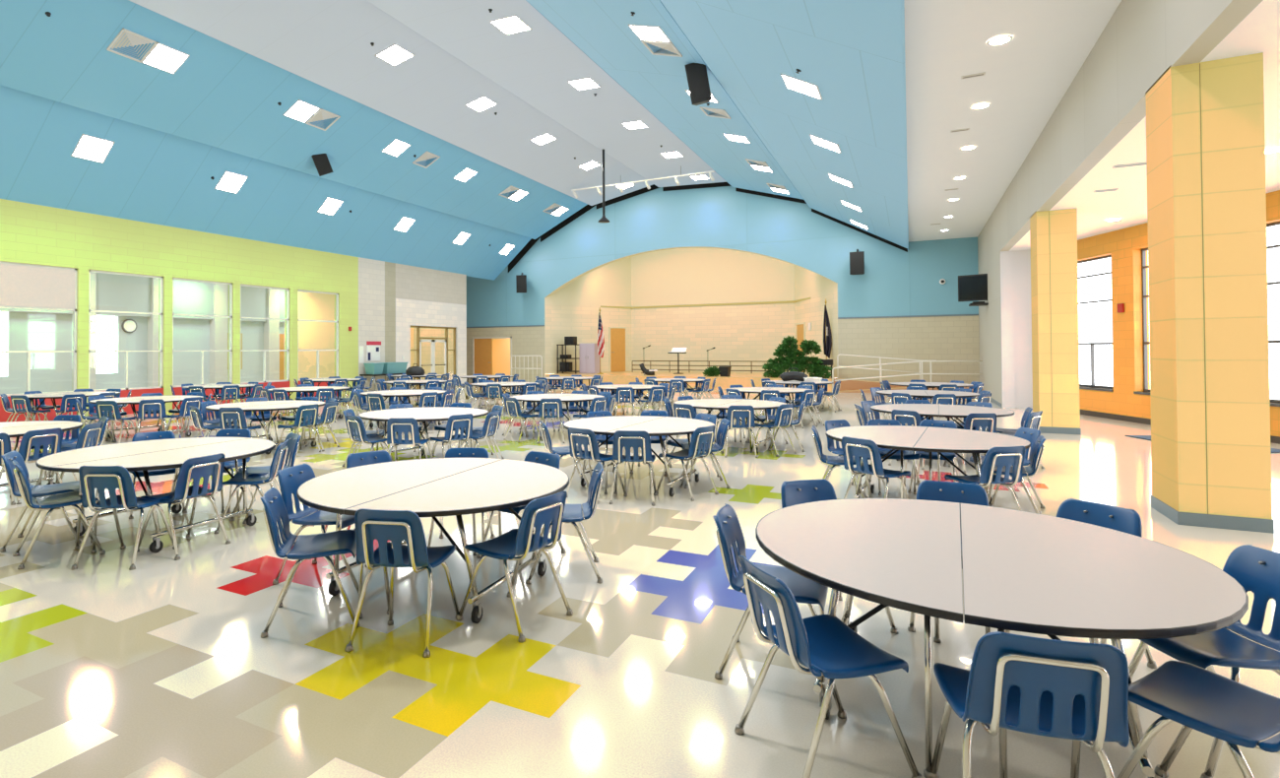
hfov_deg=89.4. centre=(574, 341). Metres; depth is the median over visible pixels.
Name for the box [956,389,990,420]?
chair
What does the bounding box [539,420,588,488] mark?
chair
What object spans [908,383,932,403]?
chair
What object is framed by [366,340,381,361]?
poster
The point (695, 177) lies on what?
ceiling light
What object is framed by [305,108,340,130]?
ceiling vent
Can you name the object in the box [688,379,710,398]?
chair
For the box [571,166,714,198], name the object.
track light
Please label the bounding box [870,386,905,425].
chair
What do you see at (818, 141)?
ceiling light
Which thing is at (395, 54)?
ceiling light
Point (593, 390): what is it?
chair
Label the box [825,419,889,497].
chair
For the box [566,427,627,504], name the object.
chair
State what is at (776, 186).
ceiling vent
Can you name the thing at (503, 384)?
folding table
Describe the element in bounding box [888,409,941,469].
chair
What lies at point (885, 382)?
chair
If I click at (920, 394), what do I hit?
folding table
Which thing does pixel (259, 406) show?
folding table
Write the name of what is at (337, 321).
window
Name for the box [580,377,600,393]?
chair
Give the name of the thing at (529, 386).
chair
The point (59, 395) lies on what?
folding table
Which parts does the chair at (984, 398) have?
backrest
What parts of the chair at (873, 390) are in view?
backrest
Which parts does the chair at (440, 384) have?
backrest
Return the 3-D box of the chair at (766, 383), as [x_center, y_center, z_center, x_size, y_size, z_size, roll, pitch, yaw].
[5.333,1.439,16.938,0.564,0.787,0.492,0,-1,-30]
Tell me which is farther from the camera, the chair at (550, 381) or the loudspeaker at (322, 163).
the chair at (550, 381)
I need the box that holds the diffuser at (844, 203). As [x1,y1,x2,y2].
[841,200,860,210]
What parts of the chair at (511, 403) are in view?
leg, backrest, frame, leg, seat, leg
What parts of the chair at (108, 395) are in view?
backrest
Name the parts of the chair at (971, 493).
leg, backrest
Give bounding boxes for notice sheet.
[358,345,364,363]
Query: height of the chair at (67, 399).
0.787 m
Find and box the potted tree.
[762,335,832,374]
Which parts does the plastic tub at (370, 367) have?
tub lid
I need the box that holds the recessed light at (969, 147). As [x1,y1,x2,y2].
[960,145,976,149]
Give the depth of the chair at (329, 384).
21.46 m
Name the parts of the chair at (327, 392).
backrest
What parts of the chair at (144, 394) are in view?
backrest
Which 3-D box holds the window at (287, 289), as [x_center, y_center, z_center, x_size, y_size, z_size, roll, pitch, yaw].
[-9.970,-0.222,20.723,0.070,3.090,1.810,-1,-1,28]
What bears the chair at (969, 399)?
on the floor at (162, 667)
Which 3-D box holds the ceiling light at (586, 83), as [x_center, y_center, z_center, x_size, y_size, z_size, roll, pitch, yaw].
[0.264,-6.753,16.898,0.661,0.059,0.660,-1,-1,28]
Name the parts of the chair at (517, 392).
seat, backrest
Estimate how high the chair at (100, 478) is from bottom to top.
0.787 m
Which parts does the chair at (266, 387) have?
backrest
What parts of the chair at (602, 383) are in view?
backrest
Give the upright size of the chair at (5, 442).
0.787 m
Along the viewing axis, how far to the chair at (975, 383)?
16.12 m
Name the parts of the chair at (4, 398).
backrest, frame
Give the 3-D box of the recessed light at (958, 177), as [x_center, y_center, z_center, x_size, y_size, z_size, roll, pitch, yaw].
[8.987,-3.804,14.996,0.280,0.008,0.280,-1,-1,28]
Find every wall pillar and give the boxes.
[1029,208,1081,434]
[1145,52,1274,533]
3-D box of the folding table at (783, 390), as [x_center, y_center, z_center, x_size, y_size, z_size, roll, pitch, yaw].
[4.307,1.436,14.255,1.842,0.738,1.840,-1,-1,22]
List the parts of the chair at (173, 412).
seat, backrest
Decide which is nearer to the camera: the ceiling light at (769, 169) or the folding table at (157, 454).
the folding table at (157, 454)
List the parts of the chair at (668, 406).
backrest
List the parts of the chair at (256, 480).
leg, leg, seat, leg, frame, backrest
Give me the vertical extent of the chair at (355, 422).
0.787 m
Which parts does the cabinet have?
door, door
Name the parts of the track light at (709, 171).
track rail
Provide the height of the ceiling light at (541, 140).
0.162 m
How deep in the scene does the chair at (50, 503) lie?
5.15 m
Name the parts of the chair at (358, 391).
backrest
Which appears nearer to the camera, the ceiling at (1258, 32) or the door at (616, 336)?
the ceiling at (1258, 32)
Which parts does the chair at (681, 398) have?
backrest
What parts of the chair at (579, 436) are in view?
leg, backrest, frame, leg, seat, leg, leg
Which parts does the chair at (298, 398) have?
backrest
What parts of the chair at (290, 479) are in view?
leg, backrest, seat, leg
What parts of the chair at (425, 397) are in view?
backrest, frame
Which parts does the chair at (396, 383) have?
backrest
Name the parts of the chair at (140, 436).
leg, backrest, seat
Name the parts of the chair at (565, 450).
backrest, frame, seat, leg, leg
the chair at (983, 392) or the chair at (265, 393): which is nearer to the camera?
the chair at (983, 392)
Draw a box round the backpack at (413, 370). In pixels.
[405,363,425,376]
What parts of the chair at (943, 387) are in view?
backrest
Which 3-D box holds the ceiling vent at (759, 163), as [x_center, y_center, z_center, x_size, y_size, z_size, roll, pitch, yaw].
[5.992,-5.825,21.015,0.649,0.248,0.660,-1,-1,28]
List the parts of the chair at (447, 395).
backrest, frame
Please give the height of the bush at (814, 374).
0.431 m
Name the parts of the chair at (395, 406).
backrest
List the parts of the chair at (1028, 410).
seat, backrest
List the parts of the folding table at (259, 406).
leg frame, leg frame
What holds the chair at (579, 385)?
on the floor at (162, 667)
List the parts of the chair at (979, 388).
backrest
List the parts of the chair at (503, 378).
backrest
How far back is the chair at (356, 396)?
13.36 m
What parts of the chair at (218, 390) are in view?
backrest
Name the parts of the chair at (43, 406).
backrest, seat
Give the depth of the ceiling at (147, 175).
17.79 m
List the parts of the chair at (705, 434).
leg, seat, leg, leg, frame, backrest, leg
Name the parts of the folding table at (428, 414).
leg, leg frame, leg frame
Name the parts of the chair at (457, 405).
seat, backrest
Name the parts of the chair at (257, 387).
backrest, frame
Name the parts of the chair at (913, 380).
backrest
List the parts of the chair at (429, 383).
backrest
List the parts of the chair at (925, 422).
leg, leg, seat, backrest, leg, leg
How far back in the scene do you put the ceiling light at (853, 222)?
23.38 m
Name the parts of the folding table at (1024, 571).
leg frame, leg, leg, leg, leg, leg frame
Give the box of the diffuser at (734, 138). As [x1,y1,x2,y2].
[725,134,749,142]
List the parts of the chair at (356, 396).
backrest, frame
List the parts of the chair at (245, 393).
backrest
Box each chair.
[0,393,34,421]
[0,427,62,504]
[0,433,15,505]
[0,449,92,552]
[10,394,51,421]
[11,459,105,569]
[24,390,60,421]
[30,414,80,480]
[35,421,103,485]
[51,416,109,483]
[55,393,86,430]
[66,388,96,424]
[70,465,178,570]
[75,398,114,441]
[80,391,118,428]
[86,388,122,422]
[87,394,129,438]
[95,400,137,443]
[118,389,131,425]
[128,430,185,518]
[135,392,164,431]
[136,398,167,432]
[136,452,230,560]
[165,396,203,438]
[167,391,202,430]
[170,384,179,415]
[178,393,211,436]
[181,383,210,412]
[183,429,255,512]
[188,385,215,400]
[189,405,228,437]
[200,400,237,437]
[211,382,232,402]
[213,439,289,533]
[217,384,240,403]
[218,407,260,438]
[231,432,301,523]
[233,382,258,402]
[237,384,263,414]
[245,396,278,442]
[260,387,291,423]
[260,487,359,638]
[264,385,293,415]
[270,388,291,424]
[272,463,373,584]
[276,403,321,455]
[281,396,319,444]
[294,384,314,414]
[299,401,339,450]
[300,377,321,401]
[301,397,336,447]
[302,379,324,401]
[316,387,336,422]
[320,384,342,412]
[324,376,341,401]
[333,379,349,404]
[335,385,361,416]
[336,384,360,418]
[342,408,386,466]
[343,376,364,397]
[345,378,367,402]
[345,414,393,468]
[345,508,459,657]
[346,449,391,567]
[352,388,383,424]
[353,391,383,429]
[361,377,373,391]
[365,393,387,431]
[376,381,394,401]
[377,379,387,404]
[386,403,425,458]
[386,418,428,460]
[389,386,408,404]
[392,381,414,407]
[395,378,416,404]
[400,375,416,397]
[416,386,444,423]
[417,391,438,425]
[419,374,436,389]
[419,381,439,399]
[422,378,442,389]
[425,389,454,425]
[427,447,495,556]
[429,413,473,457]
[432,402,471,455]
[434,387,460,425]
[437,378,456,400]
[441,374,447,387]
[444,380,451,400]
[453,375,472,399]
[456,490,573,642]
[457,410,500,458]
[463,404,504,458]
[464,381,486,407]
[464,383,489,412]
[474,376,488,399]
[476,450,566,565]
[480,380,504,409]
[485,384,507,415]
[494,373,505,390]
[499,375,511,399]
[502,392,535,436]
[503,396,542,442]
[504,380,526,408]
[519,380,542,409]
[520,383,538,413]
[525,390,555,431]
[525,461,603,584]
[531,382,549,406]
[536,398,565,444]
[537,377,558,393]
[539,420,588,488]
[549,375,566,393]
[558,390,587,431]
[560,378,575,402]
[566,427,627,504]
[567,374,581,393]
[573,396,607,418]
[579,391,611,414]
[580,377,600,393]
[581,383,591,414]
[584,410,632,473]
[585,393,616,413]
[587,385,615,416]
[600,382,624,414]
[608,430,656,506]
[615,386,635,416]
[622,382,644,414]
[631,409,672,472]
[638,385,664,415]
[639,363,657,375]
[642,383,668,410]
[643,379,664,406]
[645,376,658,384]
[652,384,676,412]
[655,425,718,501]
[663,398,691,440]
[664,413,718,481]
[667,379,684,397]
[670,376,687,402]
[670,403,696,452]
[677,395,715,442]
[680,418,730,488]
[684,377,705,399]
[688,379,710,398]
[699,378,715,398]
[713,394,745,442]
[713,503,828,694]
[717,385,726,422]
[720,405,758,457]
[726,388,758,423]
[729,384,758,415]
[734,555,922,777]
[745,396,788,446]
[751,403,797,456]
[758,389,784,429]
[761,378,769,386]
[763,384,784,415]
[764,381,788,399]
[768,400,805,451]
[780,478,897,634]
[784,388,817,428]
[785,384,813,420]
[794,382,818,413]
[796,386,825,425]
[811,425,867,498]
[815,379,830,407]
[815,381,841,412]
[818,380,839,410]
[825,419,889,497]
[841,436,911,499]
[853,403,900,460]
[859,388,887,419]
[860,399,880,423]
[863,419,920,495]
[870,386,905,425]
[879,381,902,412]
[882,380,892,402]
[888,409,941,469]
[891,392,911,403]
[905,399,933,425]
[906,386,927,399]
[907,419,959,492]
[907,479,989,632]
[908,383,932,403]
[909,379,930,400]
[924,393,956,422]
[930,631,1129,777]
[932,384,960,418]
[939,387,971,420]
[943,413,996,473]
[944,446,1025,511]
[949,380,963,400]
[955,392,991,423]
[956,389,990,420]
[956,401,992,430]
[960,383,984,404]
[965,381,981,403]
[969,426,1045,509]
[979,435,1045,513]
[985,406,1032,459]
[1000,410,1044,468]
[1005,498,1156,668]
[1116,659,1279,777]
[1128,544,1279,777]
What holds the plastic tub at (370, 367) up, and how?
on the countertop
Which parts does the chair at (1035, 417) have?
seat, backrest, frame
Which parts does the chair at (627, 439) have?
leg, leg, backrest, frame, seat, leg, leg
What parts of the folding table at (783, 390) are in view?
leg frame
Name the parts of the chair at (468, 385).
backrest, frame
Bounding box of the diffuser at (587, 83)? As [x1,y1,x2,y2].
[569,78,598,89]
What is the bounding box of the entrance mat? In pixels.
[1125,435,1279,452]
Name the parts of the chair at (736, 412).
leg, frame, backrest, leg, leg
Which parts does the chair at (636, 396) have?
backrest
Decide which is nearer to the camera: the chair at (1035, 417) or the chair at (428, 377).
the chair at (1035, 417)
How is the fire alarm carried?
attached to the wall at (1124, 245)
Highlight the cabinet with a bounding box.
[578,343,599,373]
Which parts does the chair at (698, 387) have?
backrest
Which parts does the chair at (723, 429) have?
leg, seat, leg, frame, leg, backrest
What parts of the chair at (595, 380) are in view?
backrest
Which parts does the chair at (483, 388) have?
backrest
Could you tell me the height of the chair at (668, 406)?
0.787 m
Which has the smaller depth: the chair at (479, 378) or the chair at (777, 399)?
the chair at (777, 399)
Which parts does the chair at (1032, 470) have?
seat, frame, leg, leg, backrest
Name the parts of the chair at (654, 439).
backrest, seat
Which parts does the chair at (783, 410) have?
leg, seat, leg, leg, frame, backrest, leg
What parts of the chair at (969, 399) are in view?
backrest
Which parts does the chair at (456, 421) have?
leg, seat, frame, backrest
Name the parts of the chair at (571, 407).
seat, backrest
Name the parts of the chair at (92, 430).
leg, seat, backrest, frame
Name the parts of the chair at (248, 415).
backrest, seat, leg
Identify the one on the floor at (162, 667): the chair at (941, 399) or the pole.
the chair at (941, 399)
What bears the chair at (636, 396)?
on the floor at (162, 667)
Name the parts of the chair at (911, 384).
backrest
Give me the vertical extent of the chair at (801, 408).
0.787 m
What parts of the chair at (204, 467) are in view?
leg, leg, seat, leg, frame, backrest, leg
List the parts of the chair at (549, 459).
leg, seat, backrest, leg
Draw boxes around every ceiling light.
[70,133,114,163]
[141,42,190,73]
[214,170,248,193]
[283,99,319,123]
[317,196,343,215]
[375,43,414,65]
[381,138,411,156]
[393,216,415,232]
[451,231,470,245]
[452,167,477,182]
[465,95,497,112]
[489,14,532,35]
[499,243,514,255]
[508,189,528,201]
[529,132,556,145]
[550,205,569,216]
[567,76,600,90]
[577,160,600,170]
[615,181,635,189]
[621,120,648,129]
[628,24,671,42]
[659,151,683,158]
[685,89,718,102]
[690,174,709,180]
[722,132,750,143]
[750,164,772,172]
[770,188,790,193]
[780,72,822,100]
[809,133,840,153]
[828,173,853,188]
[840,199,862,212]
[849,219,868,229]
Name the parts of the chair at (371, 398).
frame, backrest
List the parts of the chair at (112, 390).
backrest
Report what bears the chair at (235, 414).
on the floor at (162, 667)
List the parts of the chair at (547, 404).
leg, backrest, frame, leg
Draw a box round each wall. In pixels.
[0,198,466,422]
[0,271,414,393]
[413,327,452,380]
[466,186,979,383]
[977,0,1262,407]
[1013,249,1032,408]
[1077,190,1279,436]
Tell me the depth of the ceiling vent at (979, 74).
9.35 m
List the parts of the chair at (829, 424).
backrest, leg, seat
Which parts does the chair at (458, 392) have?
backrest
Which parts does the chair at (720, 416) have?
leg, seat, backrest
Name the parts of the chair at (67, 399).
frame, backrest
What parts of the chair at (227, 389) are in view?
backrest, frame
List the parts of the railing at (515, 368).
handrail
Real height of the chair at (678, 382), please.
0.787 m
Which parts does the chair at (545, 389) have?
backrest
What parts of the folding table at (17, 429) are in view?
leg frame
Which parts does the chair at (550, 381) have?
backrest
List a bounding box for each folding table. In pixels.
[0,420,83,487]
[15,390,120,423]
[35,437,275,553]
[89,395,203,442]
[182,384,255,404]
[205,400,325,453]
[267,385,349,421]
[296,457,569,625]
[307,378,360,397]
[358,406,488,458]
[359,372,410,390]
[359,389,445,429]
[383,380,447,406]
[390,374,442,389]
[459,375,513,398]
[470,382,539,410]
[509,393,604,439]
[545,376,592,393]
[563,415,715,496]
[593,384,664,415]
[643,378,703,405]
[673,398,786,453]
[725,386,811,426]
[755,498,1248,777]
[762,380,833,411]
[825,425,1030,505]
[870,403,1014,466]
[875,389,979,423]
[889,382,973,406]
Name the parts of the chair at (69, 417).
seat, backrest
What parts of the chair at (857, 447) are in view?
leg, backrest, frame, leg, seat, leg, leg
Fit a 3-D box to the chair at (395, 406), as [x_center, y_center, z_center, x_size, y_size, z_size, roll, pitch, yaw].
[-2.648,1.397,10.127,0.492,0.787,0.564,0,-1,-32]
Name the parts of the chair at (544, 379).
backrest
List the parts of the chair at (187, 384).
backrest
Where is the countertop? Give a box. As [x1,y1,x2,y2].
[359,372,405,376]
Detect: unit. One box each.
[559,362,572,371]
[560,354,571,358]
[564,336,576,344]
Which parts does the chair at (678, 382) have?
backrest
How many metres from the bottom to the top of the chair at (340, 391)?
0.787 m
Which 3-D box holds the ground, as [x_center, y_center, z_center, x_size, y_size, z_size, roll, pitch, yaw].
[31.864,1.596,0.804,41.000,0.020,54.000,0,-1,6]
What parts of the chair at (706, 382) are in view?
backrest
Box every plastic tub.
[363,362,384,374]
[382,362,407,373]
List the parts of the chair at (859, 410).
frame, backrest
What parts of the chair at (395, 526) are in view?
leg, leg, backrest, frame, seat, leg, leg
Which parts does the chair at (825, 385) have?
backrest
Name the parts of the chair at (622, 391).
backrest, frame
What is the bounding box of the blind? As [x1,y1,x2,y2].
[0,262,75,309]
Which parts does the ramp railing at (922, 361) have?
handrail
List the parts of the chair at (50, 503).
backrest, leg, frame, leg, seat, leg, leg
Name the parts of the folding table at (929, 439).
leg frame, leg, leg, leg, leg, leg frame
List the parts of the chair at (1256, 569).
leg, seat, leg, leg, backrest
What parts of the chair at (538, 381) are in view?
backrest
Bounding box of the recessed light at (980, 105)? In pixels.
[970,102,990,109]
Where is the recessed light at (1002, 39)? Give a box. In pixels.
[986,35,1013,45]
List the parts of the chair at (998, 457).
seat, leg, frame, backrest, leg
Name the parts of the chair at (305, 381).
backrest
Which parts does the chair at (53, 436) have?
seat, backrest, frame, leg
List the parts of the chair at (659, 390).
frame, backrest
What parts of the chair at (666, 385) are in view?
backrest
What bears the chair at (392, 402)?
on the floor at (162, 667)
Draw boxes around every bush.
[702,365,719,376]
[763,370,781,378]
[808,369,831,378]
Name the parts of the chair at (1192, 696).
leg, leg, seat, leg, frame, backrest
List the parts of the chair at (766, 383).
backrest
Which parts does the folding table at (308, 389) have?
leg frame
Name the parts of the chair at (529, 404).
backrest, seat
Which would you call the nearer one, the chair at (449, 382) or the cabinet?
the chair at (449, 382)
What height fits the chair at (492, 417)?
0.787 m
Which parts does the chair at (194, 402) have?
seat, leg, leg, frame, backrest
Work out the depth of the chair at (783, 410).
9.98 m
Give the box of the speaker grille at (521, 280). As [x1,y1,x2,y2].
[516,275,525,292]
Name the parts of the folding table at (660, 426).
leg frame, leg, leg, leg, leg frame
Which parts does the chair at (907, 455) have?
leg, backrest, seat, leg, leg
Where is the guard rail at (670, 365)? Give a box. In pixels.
[632,360,764,373]
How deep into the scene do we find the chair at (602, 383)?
16.66 m
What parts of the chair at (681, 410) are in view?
frame, backrest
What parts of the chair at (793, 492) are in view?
backrest, leg, leg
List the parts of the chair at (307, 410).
leg, seat, leg, frame, backrest, leg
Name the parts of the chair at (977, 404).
seat, backrest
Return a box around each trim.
[466,314,978,327]
[508,182,907,272]
[600,297,810,308]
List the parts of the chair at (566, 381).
backrest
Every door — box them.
[279,333,284,380]
[410,324,455,388]
[472,336,511,382]
[608,326,626,371]
[795,322,805,372]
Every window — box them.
[0,260,77,396]
[88,269,163,390]
[172,277,232,386]
[240,283,289,383]
[297,289,338,381]
[1077,255,1113,391]
[1133,247,1150,394]
[1266,221,1279,406]
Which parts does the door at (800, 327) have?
frame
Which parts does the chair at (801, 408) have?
leg, seat, leg, frame, backrest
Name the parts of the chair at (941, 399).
backrest, frame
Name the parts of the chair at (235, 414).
frame, backrest, seat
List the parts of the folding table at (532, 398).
leg frame, leg, leg frame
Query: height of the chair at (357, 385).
0.787 m
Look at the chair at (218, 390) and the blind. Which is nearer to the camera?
the blind
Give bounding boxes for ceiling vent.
[106,27,157,63]
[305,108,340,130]
[412,150,440,168]
[498,185,519,197]
[542,202,562,213]
[640,40,682,57]
[700,106,731,119]
[745,158,769,167]
[766,183,787,190]
[950,128,969,132]
[960,71,985,79]
[1093,188,1118,191]
[1112,162,1146,168]
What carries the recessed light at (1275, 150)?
in the ceiling at (1258, 32)
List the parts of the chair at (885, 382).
backrest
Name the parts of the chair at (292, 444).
leg, seat, leg, backrest, frame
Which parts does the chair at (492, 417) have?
seat, frame, backrest, leg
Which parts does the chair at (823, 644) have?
leg, backrest, frame, leg, leg, seat, leg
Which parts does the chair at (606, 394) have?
seat, backrest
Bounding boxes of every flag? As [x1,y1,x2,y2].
[596,307,604,374]
[823,298,831,359]
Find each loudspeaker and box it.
[311,153,333,176]
[515,272,526,292]
[684,63,711,105]
[849,249,864,274]
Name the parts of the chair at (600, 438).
backrest, seat, leg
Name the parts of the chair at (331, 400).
seat, backrest, leg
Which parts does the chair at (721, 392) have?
backrest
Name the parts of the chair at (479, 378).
backrest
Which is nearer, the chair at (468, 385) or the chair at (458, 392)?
the chair at (458, 392)
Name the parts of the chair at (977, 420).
leg, backrest, frame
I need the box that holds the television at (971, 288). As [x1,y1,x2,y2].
[958,273,987,301]
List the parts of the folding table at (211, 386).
leg frame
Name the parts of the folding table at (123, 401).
leg, leg frame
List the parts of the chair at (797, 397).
backrest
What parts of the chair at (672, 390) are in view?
backrest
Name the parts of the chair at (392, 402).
seat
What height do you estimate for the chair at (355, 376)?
0.787 m
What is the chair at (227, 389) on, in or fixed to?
on the floor at (162, 667)
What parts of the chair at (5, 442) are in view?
frame, backrest, leg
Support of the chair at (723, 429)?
on the floor at (162, 667)
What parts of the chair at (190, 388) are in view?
backrest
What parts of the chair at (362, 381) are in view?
backrest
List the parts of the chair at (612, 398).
backrest, frame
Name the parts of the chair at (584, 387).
backrest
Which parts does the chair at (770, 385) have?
backrest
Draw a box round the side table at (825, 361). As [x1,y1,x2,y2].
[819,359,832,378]
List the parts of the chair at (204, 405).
backrest, seat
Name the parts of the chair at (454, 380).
backrest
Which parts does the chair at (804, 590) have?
frame, leg, backrest, seat, leg, leg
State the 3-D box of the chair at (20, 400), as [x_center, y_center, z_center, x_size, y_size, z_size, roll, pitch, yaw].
[-11.121,1.482,13.172,0.492,0.787,0.564,0,-1,6]
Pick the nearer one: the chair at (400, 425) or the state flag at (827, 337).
the chair at (400, 425)
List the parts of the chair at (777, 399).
seat, backrest, leg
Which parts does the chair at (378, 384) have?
backrest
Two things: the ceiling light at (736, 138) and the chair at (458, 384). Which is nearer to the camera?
the ceiling light at (736, 138)
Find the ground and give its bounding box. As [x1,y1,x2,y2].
[1112,385,1279,398]
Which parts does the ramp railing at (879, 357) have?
handrail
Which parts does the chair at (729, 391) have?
backrest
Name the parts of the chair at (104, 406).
backrest, frame, leg, leg, seat, leg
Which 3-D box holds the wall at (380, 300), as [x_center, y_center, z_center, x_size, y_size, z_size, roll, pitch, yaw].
[-11.450,-0.663,17.997,0.250,5.200,27.280,-1,-1,28]
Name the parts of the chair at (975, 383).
backrest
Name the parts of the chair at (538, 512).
leg, seat, leg, leg, frame, backrest, leg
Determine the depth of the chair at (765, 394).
13.26 m
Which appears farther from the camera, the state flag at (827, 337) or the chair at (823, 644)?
the state flag at (827, 337)
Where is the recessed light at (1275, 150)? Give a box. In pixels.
[1265,147,1279,153]
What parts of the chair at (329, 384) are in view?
backrest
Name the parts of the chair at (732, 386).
backrest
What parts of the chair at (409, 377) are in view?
backrest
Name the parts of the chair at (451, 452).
leg, leg, backrest, leg, leg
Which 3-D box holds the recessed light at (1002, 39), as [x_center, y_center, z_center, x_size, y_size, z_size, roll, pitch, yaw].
[5.480,-3.869,8.287,0.280,0.008,0.280,-1,-1,28]
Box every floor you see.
[0,381,1279,777]
[545,371,983,392]
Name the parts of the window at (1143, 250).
sill, frame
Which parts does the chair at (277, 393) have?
backrest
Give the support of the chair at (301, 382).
on the floor at (162, 667)
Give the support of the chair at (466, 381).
on the floor at (162, 667)
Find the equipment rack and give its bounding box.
[556,344,579,373]
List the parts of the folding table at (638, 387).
leg frame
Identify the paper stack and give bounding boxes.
[803,377,822,382]
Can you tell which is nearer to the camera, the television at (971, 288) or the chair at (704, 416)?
the chair at (704, 416)
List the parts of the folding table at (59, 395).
leg frame, leg frame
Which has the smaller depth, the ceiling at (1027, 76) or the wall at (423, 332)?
the ceiling at (1027, 76)
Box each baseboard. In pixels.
[990,397,1001,407]
[1080,409,1279,444]
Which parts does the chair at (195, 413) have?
backrest, frame, seat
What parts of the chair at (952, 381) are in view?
backrest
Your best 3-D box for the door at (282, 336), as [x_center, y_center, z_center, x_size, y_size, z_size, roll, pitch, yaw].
[-11.375,0.869,24.584,0.050,2.300,0.650,-1,-1,28]
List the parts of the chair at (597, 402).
seat, frame, backrest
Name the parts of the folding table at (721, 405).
leg frame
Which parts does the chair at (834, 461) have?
backrest, frame, leg, leg, seat, leg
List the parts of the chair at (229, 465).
leg, leg, leg, backrest, seat, leg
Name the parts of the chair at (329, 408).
leg, frame, backrest, leg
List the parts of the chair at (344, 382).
backrest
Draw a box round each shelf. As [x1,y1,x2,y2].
[556,357,579,359]
[556,370,579,372]
[968,301,988,306]
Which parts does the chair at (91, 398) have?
backrest, seat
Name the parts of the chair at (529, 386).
backrest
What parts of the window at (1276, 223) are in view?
sill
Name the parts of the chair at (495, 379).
backrest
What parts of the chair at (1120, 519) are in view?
backrest, leg, leg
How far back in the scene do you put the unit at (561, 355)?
31.20 m
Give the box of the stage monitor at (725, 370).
[718,365,731,376]
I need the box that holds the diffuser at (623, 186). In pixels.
[616,183,633,189]
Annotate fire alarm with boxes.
[1117,303,1124,312]
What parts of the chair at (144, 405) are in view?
frame, backrest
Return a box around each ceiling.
[0,0,587,239]
[0,85,531,280]
[128,0,653,205]
[365,0,726,187]
[525,0,803,199]
[659,0,907,248]
[900,0,908,250]
[903,0,1121,242]
[1008,0,1279,251]
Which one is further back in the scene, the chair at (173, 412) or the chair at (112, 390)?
the chair at (112, 390)
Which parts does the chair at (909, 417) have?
frame, backrest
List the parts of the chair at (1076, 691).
leg, leg, seat, frame, backrest, leg, leg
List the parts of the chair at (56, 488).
backrest, leg, frame, leg, seat, leg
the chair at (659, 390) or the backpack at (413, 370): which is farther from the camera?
the backpack at (413, 370)
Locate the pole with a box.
[597,149,609,223]
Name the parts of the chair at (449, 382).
backrest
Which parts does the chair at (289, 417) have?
seat, backrest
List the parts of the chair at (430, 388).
backrest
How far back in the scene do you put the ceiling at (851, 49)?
10.98 m
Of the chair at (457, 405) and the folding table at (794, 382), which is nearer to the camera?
the chair at (457, 405)
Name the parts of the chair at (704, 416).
leg, seat, backrest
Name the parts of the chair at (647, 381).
backrest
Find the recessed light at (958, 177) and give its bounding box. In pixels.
[953,176,966,179]
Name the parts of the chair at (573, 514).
leg, leg, seat, frame, leg, leg, backrest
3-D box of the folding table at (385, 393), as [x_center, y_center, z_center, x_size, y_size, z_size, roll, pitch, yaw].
[-3.687,1.476,13.986,1.842,0.738,1.840,-1,-1,24]
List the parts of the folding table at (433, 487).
leg frame, leg, leg, leg, leg frame, leg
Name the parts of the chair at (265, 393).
backrest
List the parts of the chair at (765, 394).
backrest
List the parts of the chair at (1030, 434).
leg, seat, leg, backrest, leg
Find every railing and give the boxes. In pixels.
[511,355,542,382]
[832,360,982,391]
[836,354,920,383]
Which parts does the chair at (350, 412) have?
backrest, leg, seat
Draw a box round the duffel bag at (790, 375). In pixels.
[779,368,808,381]
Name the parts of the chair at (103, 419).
seat, frame, backrest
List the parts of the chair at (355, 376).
backrest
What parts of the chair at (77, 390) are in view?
backrest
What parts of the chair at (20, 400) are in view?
backrest, frame, seat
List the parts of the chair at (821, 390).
leg, backrest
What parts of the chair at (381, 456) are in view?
backrest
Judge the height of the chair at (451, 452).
0.787 m
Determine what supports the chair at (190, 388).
on the floor at (162, 667)
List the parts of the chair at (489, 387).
backrest, frame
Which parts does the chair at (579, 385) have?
backrest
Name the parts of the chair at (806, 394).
frame, backrest, leg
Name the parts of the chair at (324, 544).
backrest, leg, frame, leg, seat, leg, leg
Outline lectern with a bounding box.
[667,347,687,374]
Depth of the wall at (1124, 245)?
14.14 m
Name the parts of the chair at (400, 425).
leg, backrest, frame, seat, leg, leg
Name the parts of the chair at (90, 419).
backrest, frame, seat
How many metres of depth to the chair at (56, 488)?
5.55 m
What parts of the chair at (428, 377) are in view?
backrest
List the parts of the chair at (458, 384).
backrest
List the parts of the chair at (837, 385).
frame, backrest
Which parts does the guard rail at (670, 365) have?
rail, rail, rail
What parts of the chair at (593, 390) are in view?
backrest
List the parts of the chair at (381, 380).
backrest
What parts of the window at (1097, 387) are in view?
sill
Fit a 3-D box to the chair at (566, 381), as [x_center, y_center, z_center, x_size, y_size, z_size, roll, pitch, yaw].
[-0.187,1.504,19.797,0.492,0.787,0.564,0,-1,-6]
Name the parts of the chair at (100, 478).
leg, backrest, frame, leg, seat, leg, leg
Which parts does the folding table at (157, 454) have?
leg, leg, leg frame, leg frame, leg, leg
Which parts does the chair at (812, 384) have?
backrest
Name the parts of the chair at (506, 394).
backrest, seat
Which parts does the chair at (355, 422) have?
backrest, frame, seat, leg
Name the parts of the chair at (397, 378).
backrest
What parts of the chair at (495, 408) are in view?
seat, leg, leg, backrest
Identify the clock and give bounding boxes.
[121,319,136,332]
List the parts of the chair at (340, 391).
backrest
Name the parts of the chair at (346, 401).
seat, backrest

